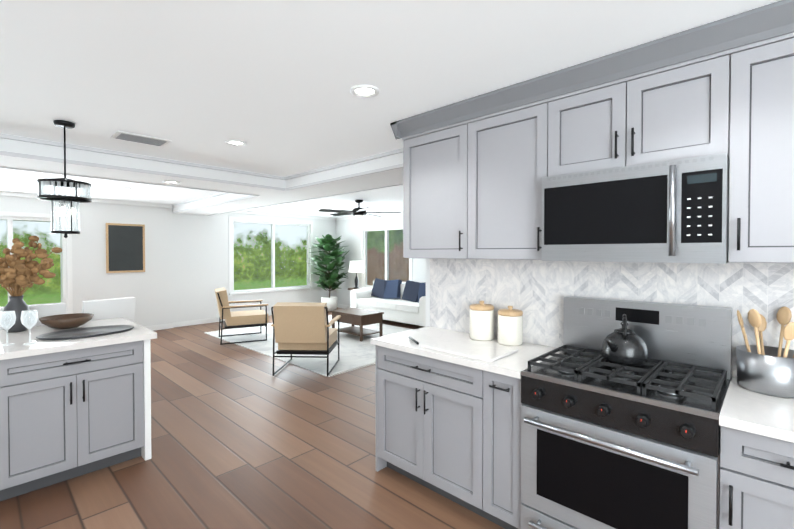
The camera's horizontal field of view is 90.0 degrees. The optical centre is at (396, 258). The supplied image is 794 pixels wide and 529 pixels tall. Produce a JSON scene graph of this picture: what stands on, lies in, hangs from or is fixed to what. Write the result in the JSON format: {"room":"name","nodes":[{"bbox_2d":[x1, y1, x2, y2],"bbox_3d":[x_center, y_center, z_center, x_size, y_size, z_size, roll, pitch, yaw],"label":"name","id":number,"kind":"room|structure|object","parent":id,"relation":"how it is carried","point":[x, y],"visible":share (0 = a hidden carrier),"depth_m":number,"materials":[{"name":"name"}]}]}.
{"room":"kitchen","nodes":[
{"label":"kitchen","id":0,"kind":"room"},
{"bbox_2d":[0,196,172,325],"bbox_3d":[-6.004,0.184,6.429,0.320,2.440,4.220,1,1,43],"label":"wall","id":1,"kind":"structure","parent":0,"point":[150,289],"depth_m":7.21,"materials":[{"name":"white paint"}]},
{"bbox_2d":[0,211,72,313],"bbox_3d":[-6.109,0.126,6.272,0.342,1.700,1.490,1,1,43],"label":"dining room window","id":2,"kind":"structure","parent":1,"relation":"in","point":[66,289],"depth_m":6.66,"materials":[{"name":"clear glass"}]},
{"bbox_2d":[0,191,172,207],"bbox_3d":[-5.876,-0.998,6.291,0.028,0.068,4.220,1,1,43],"label":"crown molding","id":3,"kind":"structure","parent":1,"relation":"attached to","point":[20,194],"depth_m":7.07,"materials":[{"name":"white paint"}]},
{"bbox_2d":[106,223,144,272],"bbox_3d":[-4.961,-0.183,7.268,0.027,0.890,0.600,1,1,43],"label":"picture","id":4,"kind":"object","parent":1,"relation":"attached to","point":[125,247],"visible":0.96,"depth_m":7.25,"materials":[{"name":"brown wood"}]},
{"bbox_2d":[143,304,349,330],"bbox_3d":[-2.184,1.366,5.632,6.458,0.100,8.298,1,1,43],"label":"baseboard","id":5,"kind":"structure","parent":1,"relation":"attached to","point":[180,324],"depth_m":8.12,"materials":[{"name":"white paint"}]},
{"bbox_2d":[0,307,504,528],"bbox_3d":[-0.588,1.488,4.121,11.100,0.100,8.540,1,1,43],"label":"floor","id":6,"kind":"structure","parent":0,"point":[243,437],"depth_m":2.79,"materials":[{"name":"brown wood"}]},
{"bbox_2d":[0,302,65,329],"bbox_3d":[-3.073,0.910,3.341,0.479,1.079,0.461,1,1,43],"label":"stool","id":7,"kind":"object","parent":6,"relation":"on","point":[47,309],"visible":0.02,"depth_m":3.23,"materials":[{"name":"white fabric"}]},
{"bbox_2d":[0,338,151,500],"bbox_3d":[-2.285,1.019,2.802,0.625,0.876,0.801,1,1,43],"label":"base cabinet","id":8,"kind":"object","parent":6,"relation":"on","point":[72,408],"depth_m":2.56,"materials":[{"name":"grey paint"}]},
{"bbox_2d":[0,318,155,361],"bbox_3d":[-2.942,0.568,2.320,0.985,0.040,2.464,1,1,43],"label":"countertop","id":9,"kind":"structure","parent":8,"relation":"on","point":[139,333],"depth_m":2.68,"materials":[{"name":"white stone"}]},
{"bbox_2d":[0,311,15,345],"bbox_3d":[-2.449,0.440,2.493,0.083,0.210,0.084,1,1,43],"label":"wine glass","id":10,"kind":"object","parent":9,"relation":"on","point":[13,315],"visible":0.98,"depth_m":2.49,"materials":[{"name":"clear glass"}]},
{"bbox_2d":[20,310,37,344],"bbox_3d":[-2.336,0.440,2.525,0.083,0.210,0.084,1,1,43],"label":"wine glass","id":11,"kind":"object","parent":9,"relation":"on","point":[26,322],"visible":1,"depth_m":2.52,"materials":[{"name":"clear glass"}]},
{"bbox_2d":[0,235,61,331],"bbox_3d":[-2.792,0.183,2.950,0.429,0.711,0.478,1,1,43],"label":"vase","id":12,"kind":"object","parent":9,"relation":"on","point":[17,275],"visible":1,"depth_m":2.91,"materials":[{"name":"ceramic"}]},
{"bbox_2d":[39,313,93,328],"bbox_3d":[-2.556,0.494,3.079,0.330,0.085,0.330,1,1,43],"label":"bowl","id":13,"kind":"object","parent":9,"relation":"on","point":[64,321],"visible":1,"depth_m":3.03,"materials":[{"name":"brown wood"}]},
{"bbox_2d":[36,325,134,339],"bbox_3d":[-2.217,0.532,2.854,0.378,0.016,0.567,1,1,43],"label":"tray","id":14,"kind":"object","parent":9,"relation":"on","point":[84,332],"visible":1,"depth_m":2.85,"materials":[{"name":"ceramic"}]},
{"bbox_2d":[81,297,135,321],"bbox_3d":[-2.770,0.905,3.719,0.479,1.079,0.461,1,1,35],"label":"stool","id":15,"kind":"object","parent":6,"relation":"on","point":[111,308],"visible":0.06,"depth_m":3.59,"materials":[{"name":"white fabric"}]},
{"bbox_2d":[204,315,413,376],"bbox_3d":[-1.211,1.389,7.124,3.820,0.011,2.900,1,1,43],"label":"rug","id":16,"kind":"object","parent":6,"relation":"on","point":[355,352],"visible":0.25,"depth_m":6.21,"materials":[{"name":"white fabric"}]},
{"bbox_2d":[215,287,268,344],"bbox_3d":[-2.677,0.950,6.821,0.810,0.875,0.716,0,1,-26],"label":"armchair","id":17,"kind":"object","parent":16,"relation":"on","point":[245,319],"visible":1,"depth_m":6.57,"materials":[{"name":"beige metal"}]},
{"bbox_2d":[271,302,340,376],"bbox_3d":[-1.146,0.975,5.099,0.716,0.875,0.810,0,1,2],"label":"armchair","id":18,"kind":"object","parent":16,"relation":"on","point":[303,328],"visible":1,"depth_m":4.75,"materials":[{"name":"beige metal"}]},
{"bbox_2d":[330,308,383,340],"bbox_3d":[-0.713,1.164,7.064,0.840,0.438,0.545,1,1,43],"label":"coffee table","id":19,"kind":"object","parent":16,"relation":"on","point":[361,318],"visible":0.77,"depth_m":6.91,"materials":[{"name":"brown wood"}]},
{"bbox_2d":[308,234,348,311],"bbox_3d":[-1.701,0.375,10.071,1.022,1.952,1.145,1,1,43],"label":"fiddle-leaf fig plant","id":20,"kind":"object","parent":6,"relation":"on","point":[329,279],"visible":1,"depth_m":9.94,"materials":[{"name":"plant"}]},
{"bbox_2d":[350,278,425,326],"bbox_3d":[0.075,0.918,8.502,2.250,0.913,0.920,1,1,43],"label":"sofa","id":21,"kind":"object","parent":6,"relation":"on","point":[397,300],"visible":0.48,"depth_m":8.35,"materials":[{"name":"white fabric"}]},
{"bbox_2d":[371,326,561,528],"bbox_3d":[0.424,1.005,2.555,1.084,0.910,0.628,1,1,43],"label":"base cabinet","id":22,"kind":"object","parent":6,"relation":"on","point":[448,425],"visible":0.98,"depth_m":2.30,"materials":[{"name":"grey paint"}]},
{"bbox_2d":[409,336,517,361],"bbox_3d":[0.352,0.541,2.470,0.703,0.018,0.320,1,1,43],"label":"board","id":23,"kind":"object","parent":22,"relation":"on","point":[475,350],"visible":1,"depth_m":2.36,"materials":[{"name":"white stone"}]},
{"bbox_2d":[469,301,493,340],"bbox_3d":[0.577,0.418,2.703,0.164,0.258,0.164,1,1,43],"label":"canister","id":24,"kind":"object","parent":22,"relation":"on","point":[481,324],"visible":1,"depth_m":2.63,"materials":[{"name":"white ceramic"}]},
{"bbox_2d":[498,306,522,345],"bbox_3d":[0.729,0.428,2.559,0.156,0.243,0.156,1,1,43],"label":"canister","id":25,"kind":"object","parent":22,"relation":"on","point":[510,326],"visible":1,"depth_m":2.49,"materials":[{"name":"white ceramic"}]},
{"bbox_2d":[521,296,731,528],"bbox_3d":[1.073,0.852,1.896,0.758,1.235,0.688,1,1,43],"label":"range","id":26,"kind":"object","parent":6,"relation":"on","point":[606,444],"visible":0.94,"depth_m":1.76,"materials":[{"name":"metal"}]},
{"bbox_2d":[601,314,648,364],"bbox_3d":[1.119,0.395,1.966,0.208,0.233,0.261,1,1,43],"label":"kettle","id":27,"kind":"object","parent":26,"relation":"on","point":[624,345],"visible":1,"depth_m":1.92,"materials":[{"name":"grey metal"}]},
{"bbox_2d":[719,425,793,528],"bbox_3d":[1.571,1.038,1.493,0.520,0.875,0.590,1,1,43],"label":"base cabinet","id":28,"kind":"object","parent":6,"relation":"on","point":[756,491],"depth_m":1.39,"materials":[{"name":"grey paint"}]},
{"bbox_2d":[719,377,793,444],"bbox_3d":[2.091,0.591,0.973,1.980,0.035,0.620,1,1,43],"label":"countertop","id":29,"kind":"structure","parent":28,"relation":"on","point":[747,411],"depth_m":1.45,"materials":[{"name":"white stone"}]},
{"bbox_2d":[736,306,793,397],"bbox_3d":[1.597,0.387,1.693,0.230,0.350,0.230,1,1,43],"label":"utensil crock","id":30,"kind":"object","parent":29,"relation":"on","point":[765,370],"visible":1,"depth_m":1.66,"materials":[{"name":"metal"}]},
{"bbox_3d":[-0.999,1.050,9.813,0.440,0.610,0.440,1,1,43],"label":"side table","id":31,"kind":"object","parent":6,"relation":"on","visible":0},
{"bbox_2d":[349,261,364,287],"bbox_3d":[-0.999,0.408,9.803,0.400,0.670,0.400,1,1,43],"label":"table lamp","id":32,"kind":"object","parent":31,"relation":"on","point":[356,266],"visible":0.98,"depth_m":9.67,"materials":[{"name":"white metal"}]},
{"bbox_2d":[172,208,335,321],"bbox_3d":[-3.077,0.140,9.455,0.120,2.440,4.200,1,1,43],"label":"wall","id":33,"kind":"structure","parent":0,"point":[200,244],"depth_m":8.42,"materials":[{"name":"white paint"}]},
{"bbox_2d":[228,216,313,295],"bbox_3d":[-2.961,-0.051,9.529,0.142,1.760,2.190,1,1,43],"label":"window","id":34,"kind":"structure","parent":33,"relation":"in","point":[258,221],"depth_m":9.51,"materials":[{"name":"clear glass"}]},
{"bbox_2d":[231,211,335,219],"bbox_3d":[-2.825,-1.046,9.592,0.028,0.068,3.290,1,1,43],"label":"crown molding","id":35,"kind":"structure","parent":33,"relation":"attached to","point":[242,212],"depth_m":9.66,"materials":[{"name":"white paint"}]},
{"bbox_2d":[336,214,425,304],"bbox_3d":[2.310,0.174,7.156,10.860,2.440,0.120,1,1,43],"label":"wall","id":36,"kind":"structure","parent":0,"point":[348,231],"depth_m":10.31,"materials":[{"name":"white paint"}]},
{"bbox_2d":[336,211,402,219],"bbox_3d":[0.662,-1.031,8.597,6.458,0.068,0.028,1,1,43],"label":"crown molding","id":37,"kind":"structure","parent":36,"relation":"attached to","point":[401,212],"depth_m":9.80,"materials":[{"name":"white paint"}]},
{"bbox_2d":[360,224,411,287],"bbox_3d":[-0.265,0.009,9.554,1.740,1.600,0.142,1,1,43],"label":"window","id":38,"kind":"structure","parent":36,"relation":"in","point":[385,228],"depth_m":9.64,"materials":[{"name":"clear glass"}]},
{"bbox_2d":[0,0,779,217],"bbox_3d":[-0.588,-1.032,4.084,11.100,0.060,8.540,1,1,43],"label":"ceiling","id":39,"kind":"structure","parent":0,"point":[270,83],"depth_m":2.01,"materials":[{"name":"paint"}]},
{"bbox_2d":[37,120,91,237],"bbox_3d":[-2.410,-0.564,2.883,0.304,0.838,0.304,1,1,43],"label":"chandelier","id":40,"kind":"object","parent":39,"relation":"hanging from","point":[59,199],"visible":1,"depth_m":2.85,"materials":[{"name":"black metal"}]},
{"bbox_2d":[111,130,171,146],"bbox_3d":[-2.109,-0.982,3.281,0.240,0.014,0.380,1,1,43],"label":"ceiling vent","id":41,"kind":"object","parent":39,"relation":"in","point":[136,138],"visible":1,"depth_m":3.26,"materials":[{"name":"metal"}]},
{"bbox_2d":[0,133,284,195],"bbox_3d":[-3.121,-0.913,3.698,0.770,0.167,4.250,1,1,43],"label":"beam","id":42,"kind":"structure","parent":39,"relation":"attached to","point":[21,153],"depth_m":3.88,"materials":[{"name":"paint"}]},
{"bbox_2d":[163,180,179,183],"bbox_3d":[-2.507,-0.846,4.419,0.170,0.012,0.170,1,1,43],"label":"recessed light","id":43,"kind":"object","parent":42,"relation":"attached to","point":[171,182],"visible":1,"depth_m":4.41,"materials":[{"name":"white plastic"}]},
{"bbox_2d":[225,139,246,145],"bbox_3d":[-1.377,-0.986,3.399,0.170,0.012,0.170,1,1,43],"label":"recessed light","id":44,"kind":"object","parent":39,"relation":"in","point":[232,142],"visible":0.96,"depth_m":3.39,"materials":[{"name":"white plastic"}]},
{"bbox_2d":[172,148,402,215],"bbox_3d":[-0.278,-0.923,4.412,10.860,0.167,0.770,1,1,43],"label":"beam","id":45,"kind":"structure","parent":39,"relation":"attached to","point":[378,171],"depth_m":4.78,"materials":[{"name":"paint"}]},
{"bbox_2d":[318,200,399,216],"bbox_3d":[-0.718,-0.893,7.166,1.416,0.303,1.472,1,1,43],"label":"ceiling fan","id":46,"kind":"object","parent":39,"relation":"hanging from","point":[358,211],"visible":1,"depth_m":7.03,"materials":[{"name":"black metal"}]},
{"bbox_2d":[350,84,378,97],"bbox_3d":[-0.188,-0.970,2.313,0.170,0.012,0.170,1,1,43],"label":"recessed light","id":47,"kind":"object","parent":39,"relation":"in","point":[364,91],"visible":0.98,"depth_m":2.31,"materials":[{"name":"white plastic"}]},
{"bbox_2d":[426,258,793,376],"bbox_3d":[1.790,0.252,1.771,4.200,2.440,0.128,1,1,43],"label":"wall","id":48,"kind":"structure","parent":0,"point":[536,292],"depth_m":2.32,"materials":[{"name":"tile"}]},
{"bbox_2d":[402,112,477,258],"bbox_3d":[0.377,-0.443,2.802,0.616,0.891,0.319,1,1,43],"label":"upper cabinet","id":49,"kind":"object","parent":48,"relation":"attached to","point":[476,169],"depth_m":2.67,"materials":[{"name":"grey paint"}]},
{"bbox_2d":[478,92,549,259],"bbox_3d":[0.721,-0.439,2.476,0.576,0.891,0.319,1,1,43],"label":"upper cabinet","id":50,"kind":"object","parent":48,"relation":"attached to","point":[514,139],"depth_m":2.31,"materials":[{"name":"grey paint"}]},
{"bbox_2d":[550,40,733,175],"bbox_3d":[1.205,-0.653,2.013,0.760,0.449,0.319,1,1,43],"label":"upper cabinet","id":51,"kind":"object","parent":48,"relation":"attached to","point":[679,107],"depth_m":1.84,"materials":[{"name":"grey paint"}]},
{"bbox_2d":[542,153,728,263],"bbox_3d":[1.161,-0.205,1.974,0.756,0.443,0.443,1,1,43],"label":"microwave","id":52,"kind":"object","parent":51,"relation":"attached to","point":[674,211],"visible":0.96,"depth_m":1.79,"materials":[{"name":"metal"}]},
{"bbox_2d":[728,24,793,262],"bbox_3d":[1.685,-0.425,1.561,0.561,0.891,0.319,1,1,43],"label":"upper cabinet","id":53,"kind":"object","parent":48,"relation":"attached to","point":[761,171],"depth_m":1.57,"materials":[{"name":"grey paint"}]},
{"label":"outside","id":54,"kind":"structure","parent":0,"visible":0},
{"bbox_2d":[0,220,306,306],"bbox_3d":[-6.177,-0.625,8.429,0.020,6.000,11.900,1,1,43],"label":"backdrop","id":55,"kind":"structure","parent":54,"point":[49,284],"depth_m":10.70,"materials":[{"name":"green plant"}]},
{"bbox_2d":[367,230,408,284],"bbox_3d":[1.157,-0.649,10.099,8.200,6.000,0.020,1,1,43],"label":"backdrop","id":56,"kind":"structure","parent":54,"point":[396,238],"depth_m":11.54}
]}

